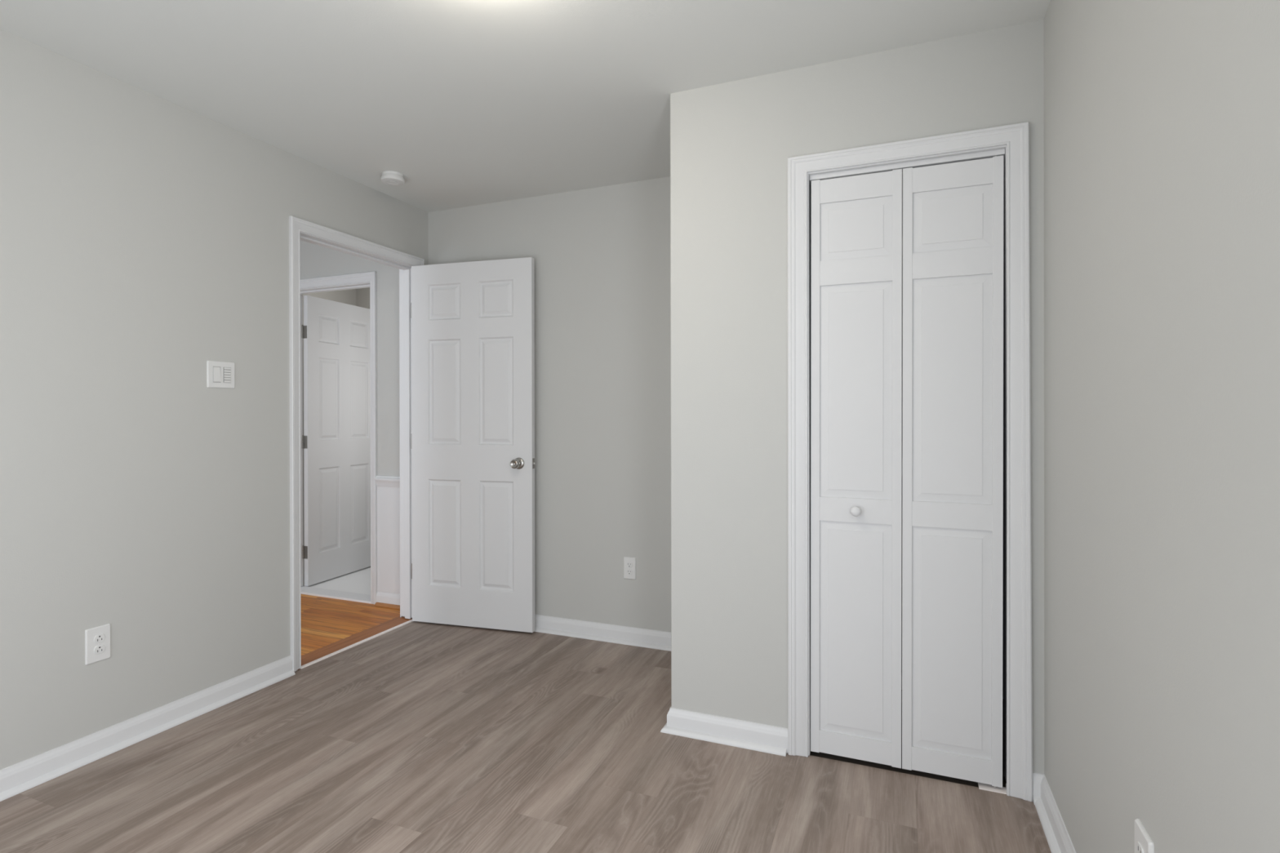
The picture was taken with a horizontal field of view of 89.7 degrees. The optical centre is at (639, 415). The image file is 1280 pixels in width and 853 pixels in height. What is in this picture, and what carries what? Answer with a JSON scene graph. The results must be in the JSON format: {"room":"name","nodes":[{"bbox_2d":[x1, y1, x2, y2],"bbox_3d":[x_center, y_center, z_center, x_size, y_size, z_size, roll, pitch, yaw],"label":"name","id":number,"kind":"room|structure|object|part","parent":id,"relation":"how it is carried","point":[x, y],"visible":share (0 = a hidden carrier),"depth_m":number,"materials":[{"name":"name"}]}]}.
{"room":"empty bedroom","nodes":[
{"label":"empty bedroom","id":0,"kind":"room"},
{"bbox_2d":[0,29,428,769],"bbox_3d":[-1.963,-0.011,2.375,0.120,2.440,3.580,0,0,22],"label":"wall","id":1,"kind":"structure","parent":0,"point":[144,235],"depth_m":2.40,"materials":[{"name":"paint"}]},
{"bbox_2d":[84,623,110,665],"bbox_3d":[-1.927,0.812,2.289,0.009,0.124,0.078,0,0,22],"label":"power outlet","id":2,"kind":"object","parent":1,"relation":"attached to","point":[97,639],"visible":1,"depth_m":2.28,"materials":[{"name":"white plastic"}]},
{"bbox_2d":[93,644,105,654],"bbox_3d":[-1.925,0.832,2.289,0.003,0.028,0.034,0,0,22],"label":"receptacle","id":3,"kind":"object","parent":2,"relation":"attached to","point":[98,649],"depth_m":2.29,"materials":[{"name":"white plastic"}]},
{"bbox_2d":[93,634,105,643],"bbox_3d":[-1.925,0.793,2.289,0.003,0.028,0.034,0,0,22],"label":"receptacle","id":4,"kind":"object","parent":2,"relation":"attached to","point":[98,638],"depth_m":2.29,"materials":[{"name":"white plastic"}]},
{"bbox_2d":[0,655,295,801],"bbox_3d":[-2.092,1.168,1.848,0.032,0.086,2.500,0,0,22],"label":"baseboard","id":5,"kind":"structure","parent":1,"relation":"attached to","point":[18,778],"depth_m":2.38,"materials":[{"name":"paint"}]},
{"bbox_2d":[206,360,235,388],"bbox_3d":[-1.760,-0.173,2.705,0.011,0.112,0.118,0,0,22],"label":"light switch","id":6,"kind":"object","parent":1,"relation":"attached to","point":[221,375],"visible":1,"depth_m":2.70,"materials":[{"name":"white plastic"}]},
{"bbox_3d":[-1.759,-0.173,2.705,0.002,0.069,0.080,0,0,22],"label":"opening frame","id":7,"kind":"part","parent":6,"relation":"part of","materials":[{"name":"white plastic"}]},
{"bbox_2d":[299,231,412,618],"bbox_3d":[-1.527,0.155,3.455,0.120,2.098,0.829,0,0,22],"label":"trim","id":8,"kind":"structure","parent":1,"relation":"attached to","point":[406,474],"depth_m":3.81,"materials":[{"name":"paint"}]},
{"bbox_2d":[299,619,413,669],"bbox_3d":[-1.479,1.214,3.438,0.023,0.026,0.791,0,0,22],"label":"trim","id":9,"kind":"structure","parent":1,"relation":"attached to","point":[411,620],"depth_m":3.37,"materials":[{"name":"silver metal"}]},
{"bbox_2d":[288,215,424,671],"bbox_3d":[-1.463,0.130,3.429,0.018,2.135,0.904,0,0,22],"label":"trim","id":10,"kind":"structure","parent":1,"relation":"attached to","point":[296,225],"depth_m":3.03,"materials":[{"name":"paint"}]},
{"bbox_2d":[399,269,402,617],"bbox_3d":[-1.592,0.135,3.480,0.018,2.144,0.904,0,0,22],"label":"trim","id":11,"kind":"structure","parent":1,"relation":"attached to","point":[399,269],"depth_m":3.85,"materials":[{"name":"paint"}]},
{"bbox_2d":[410,257,535,632],"bbox_3d":[-0.958,0.161,3.662,0.785,2.068,0.161,0,0,16],"label":"door","id":12,"kind":"structure","parent":1,"relation":"in","point":[473,323],"depth_m":3.63,"materials":[{"name":"paint"}]},
{"bbox_3d":[-0.681,0.263,3.527,0.052,0.052,0.050,0,0,16],"label":"knob","id":13,"kind":"part","parent":12,"relation":"part of","materials":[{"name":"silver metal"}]},
{"bbox_2d":[302,288,355,546],"bbox_3d":[-2.765,-0.014,5.438,0.740,2.440,1.660,0,0,22],"label":"wall","id":14,"kind":"structure","parent":0,"point":[345,296],"depth_m":5.92,"materials":[{"name":"paint"}]},
{"bbox_2d":[302,558,370,595],"bbox_3d":[-2.035,1.228,5.171,2.150,0.054,1.454,0,0,22],"label":"floor","id":15,"kind":"structure","parent":0,"point":[358,581],"depth_m":4.62,"materials":[{"name":"plastic"}]},
{"bbox_2d":[299,240,399,476],"bbox_3d":[-1.976,-0.014,4.294,1.340,2.440,0.112,0,0,22],"label":"wall","id":16,"kind":"structure","parent":0,"point":[315,260],"depth_m":4.09,"materials":[{"name":"paint"}]},
{"bbox_2d":[299,282,369,586],"bbox_3d":[-2.049,0.160,4.323,0.763,2.067,0.112,0,0,22],"label":"trim","id":17,"kind":"structure","parent":16,"relation":"attached to","point":[364,285],"depth_m":4.50,"materials":[{"name":"paint"}]},
{"bbox_2d":[302,295,370,586],"bbox_3d":[-2.241,0.173,4.841,0.045,2.038,0.718,0,0,18],"label":"door","id":18,"kind":"structure","parent":16,"relation":"in","point":[336,437],"depth_m":4.75,"materials":[{"name":"paint"}]},
{"bbox_2d":[301,586,371,604],"bbox_3d":[-2.046,1.216,4.326,0.763,0.042,0.122,0,0,22],"label":"threshold","id":19,"kind":"object","parent":16,"relation":"attached to","point":[360,597],"depth_m":4.30,"materials":[{"name":"white stone"}]},
{"bbox_2d":[299,271,377,604],"bbox_3d":[-2.075,0.141,4.263,0.840,2.127,0.018,0,0,22],"label":"trim","id":20,"kind":"structure","parent":16,"relation":"attached to","point":[367,277],"depth_m":4.11,"materials":[{"name":"paint"}]},
{"bbox_2d":[374,591,399,608],"bbox_3d":[-1.533,1.163,4.040,0.330,0.086,0.032,0,0,22],"label":"baseboard","id":21,"kind":"structure","parent":16,"relation":"attached to","point":[390,600],"depth_m":4.07,"materials":[{"name":"paint"}]},
{"bbox_3d":[-1.533,1.197,4.034,0.326,0.018,0.020,0,0,22],"label":"shoe moulding","id":22,"kind":"part","parent":21,"relation":"part of","materials":[{"name":"brown wood"}]},
{"bbox_2d":[374,475,399,488],"bbox_3d":[-1.533,0.418,4.042,0.330,0.074,0.024,0,0,22],"label":"trim","id":23,"kind":"structure","parent":16,"relation":"attached to","point":[388,482],"depth_m":4.06,"materials":[{"name":"paint"}]},
{"bbox_2d":[377,487,399,594],"bbox_3d":[-1.528,0.788,4.052,0.330,0.664,0.004,0,0,22],"label":"wainscoting","id":24,"kind":"structure","parent":16,"relation":"attached to","point":[388,499],"depth_m":4.08,"materials":[{"name":"paint"}]},
{"bbox_2d":[355,287,369,308],"bbox_3d":[-1.735,-0.017,5.853,2.100,2.440,0.120,0,0,22],"label":"wall","id":25,"kind":"structure","parent":0,"point":[362,295],"depth_m":6.16,"materials":[{"name":"paint"}]},
{"bbox_2d":[0,0,1050,212],"bbox_3d":[-1.234,-1.283,2.866,5.508,0.100,5.280,0,0,22],"label":"ceiling","id":26,"kind":"structure","parent":0,"point":[473,102],"depth_m":2.25,"materials":[{"name":"paint"}]},
{"bbox_2d":[380,170,404,186],"bbox_3d":[-1.264,-1.213,3.288,0.116,0.040,0.116,0,0,22],"label":"smoke detector","id":27,"kind":"object","parent":26,"relation":"attached to","point":[388,177],"visible":1,"depth_m":3.25,"materials":[{"name":"white plastic"}]},
{"bbox_2d":[0,594,1051,852],"bbox_3d":[-1.174,1.234,2.019,4.528,0.050,3.504,0,0,22],"label":"floor","id":28,"kind":"structure","parent":0,"point":[415,736],"depth_m":2.14,"materials":[{"name":"brown wood"}]},
{"bbox_2d":[977,782,1006,794],"bbox_3d":[1.139,1.195,2.075,0.084,0.018,0.038,0,0,22],"label":"pivot bracket","id":29,"kind":"object","parent":28,"relation":"on","point":[982,786],"visible":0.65,"depth_m":2.07,"materials":[{"name":"silver metal"}]},
{"bbox_2d":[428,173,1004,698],"bbox_3d":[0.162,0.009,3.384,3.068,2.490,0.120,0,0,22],"label":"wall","id":30,"kind":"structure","parent":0,"point":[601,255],"depth_m":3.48,"materials":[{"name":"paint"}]},
{"bbox_2d":[533,614,671,651],"bbox_3d":[-0.435,1.162,3.546,1.835,0.086,0.032,0,0,22],"label":"baseboard","id":31,"kind":"structure","parent":30,"relation":"attached to","point":[631,636],"depth_m":3.45,"materials":[{"name":"paint"}]},
{"bbox_3d":[-0.437,1.195,3.540,1.835,0.018,0.020,0,0,22],"label":"shoe moulding","id":32,"kind":"part","parent":31,"relation":"part of","materials":[{"name":"paint"}]},
{"bbox_2d":[623,556,635,579],"bbox_3d":[-0.055,0.806,3.404,0.069,0.115,0.009,0,0,22],"label":"power outlet","id":33,"kind":"object","parent":30,"relation":"attached to","point":[629,563],"visible":1,"depth_m":3.40,"materials":[{"name":"white plastic"}]},
{"bbox_2d":[626,568,632,574],"bbox_3d":[-0.056,0.826,3.402,0.034,0.028,0.003,0,0,22],"label":"receptacle","id":34,"kind":"object","parent":33,"relation":"attached to","point":[628,571],"depth_m":3.40,"materials":[{"name":"white plastic"}]},
{"bbox_2d":[626,561,632,567],"bbox_3d":[-0.056,0.787,3.401,0.034,0.028,0.003,0,0,22],"label":"receptacle","id":35,"kind":"object","parent":33,"relation":"attached to","point":[628,564],"depth_m":3.40,"materials":[{"name":"white plastic"}]},
{"bbox_2d":[670,18,1044,773],"bbox_3d":[0.840,-0.017,2.610,1.232,2.440,0.808,0,0,22],"label":"wall","id":36,"kind":"structure","parent":0,"point":[731,143],"depth_m":2.34,"materials":[{"name":"paint"}]},
{"bbox_2d":[660,706,787,756],"bbox_3d":[0.450,1.161,2.735,0.476,0.086,0.806,0,0,22],"label":"baseboard","id":37,"kind":"structure","parent":36,"relation":"attached to","point":[764,738],"depth_m":2.37,"materials":[{"name":"paint"}]},
{"bbox_3d":[0.447,1.195,2.736,0.471,0.018,0.806,0,0,22],"label":"shoe moulding","id":38,"kind":"part","parent":37,"relation":"part of","materials":[{"name":"paint"}]},
{"bbox_2d":[810,155,1004,787],"bbox_3d":[0.884,0.178,2.168,0.599,2.042,0.069,0,0,22],"label":"door","id":39,"kind":"structure","parent":36,"relation":"in","point":[938,445],"depth_m":2.16,"materials":[{"name":"paint"}]},
{"bbox_3d":[0.741,0.327,2.208,0.034,0.034,0.035,0,0,22],"label":"knob","id":40,"kind":"part","parent":39,"relation":"part of","materials":[{"name":"paint"}]},
{"bbox_2d":[809,148,1004,182],"bbox_3d":[0.889,-0.846,2.181,0.609,0.017,0.024,0,0,22],"label":"trim","id":41,"kind":"structure","parent":36,"relation":"attached to","point":[986,154],"depth_m":2.16,"materials":[{"name":"paint"}]},
{"bbox_2d":[787,121,1032,801],"bbox_3d":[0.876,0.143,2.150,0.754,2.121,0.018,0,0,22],"label":"trim","id":42,"kind":"structure","parent":36,"relation":"attached to","point":[1015,136],"depth_m":2.04,"materials":[{"name":"paint"}]},
{"bbox_2d":[1044,0,1279,852],"bbox_3d":[0.993,0.011,1.183,0.120,2.490,3.580,0,0,22],"label":"wall","id":43,"kind":"structure","parent":0,"point":[1162,117],"depth_m":1.10,"materials":[{"name":"paint"}]},
{"bbox_2d":[1032,772,1075,852],"bbox_3d":[0.751,1.164,0.783,0.033,0.086,2.652,0,0,22],"label":"baseboard","id":44,"kind":"structure","parent":43,"relation":"attached to","point":[1055,832],"depth_m":1.86,"materials":[{"name":"paint"}]},
{"bbox_3d":[0.743,1.197,0.780,0.021,0.018,2.640,0,0,22],"label":"shoe moulding","id":45,"kind":"part","parent":44,"relation":"part of","materials":[{"name":"paint"}]},
{"bbox_2d":[1134,818,1154,852],"bbox_3d":[0.923,0.822,1.181,0.010,0.124,0.079,0,0,22],"label":"power outlet","id":46,"kind":"object","parent":43,"relation":"attached to","point":[1144,843],"visible":1,"depth_m":1.18,"materials":[{"name":"white plastic"}]},
{"bbox_2d":[1136,841,1143,852],"bbox_3d":[0.920,0.803,1.182,0.003,0.028,0.034,0,0,22],"label":"receptacle","id":47,"kind":"object","parent":46,"relation":"attached to","point":[1140,845],"depth_m":1.18,"materials":[{"name":"white plastic"}]}
]}

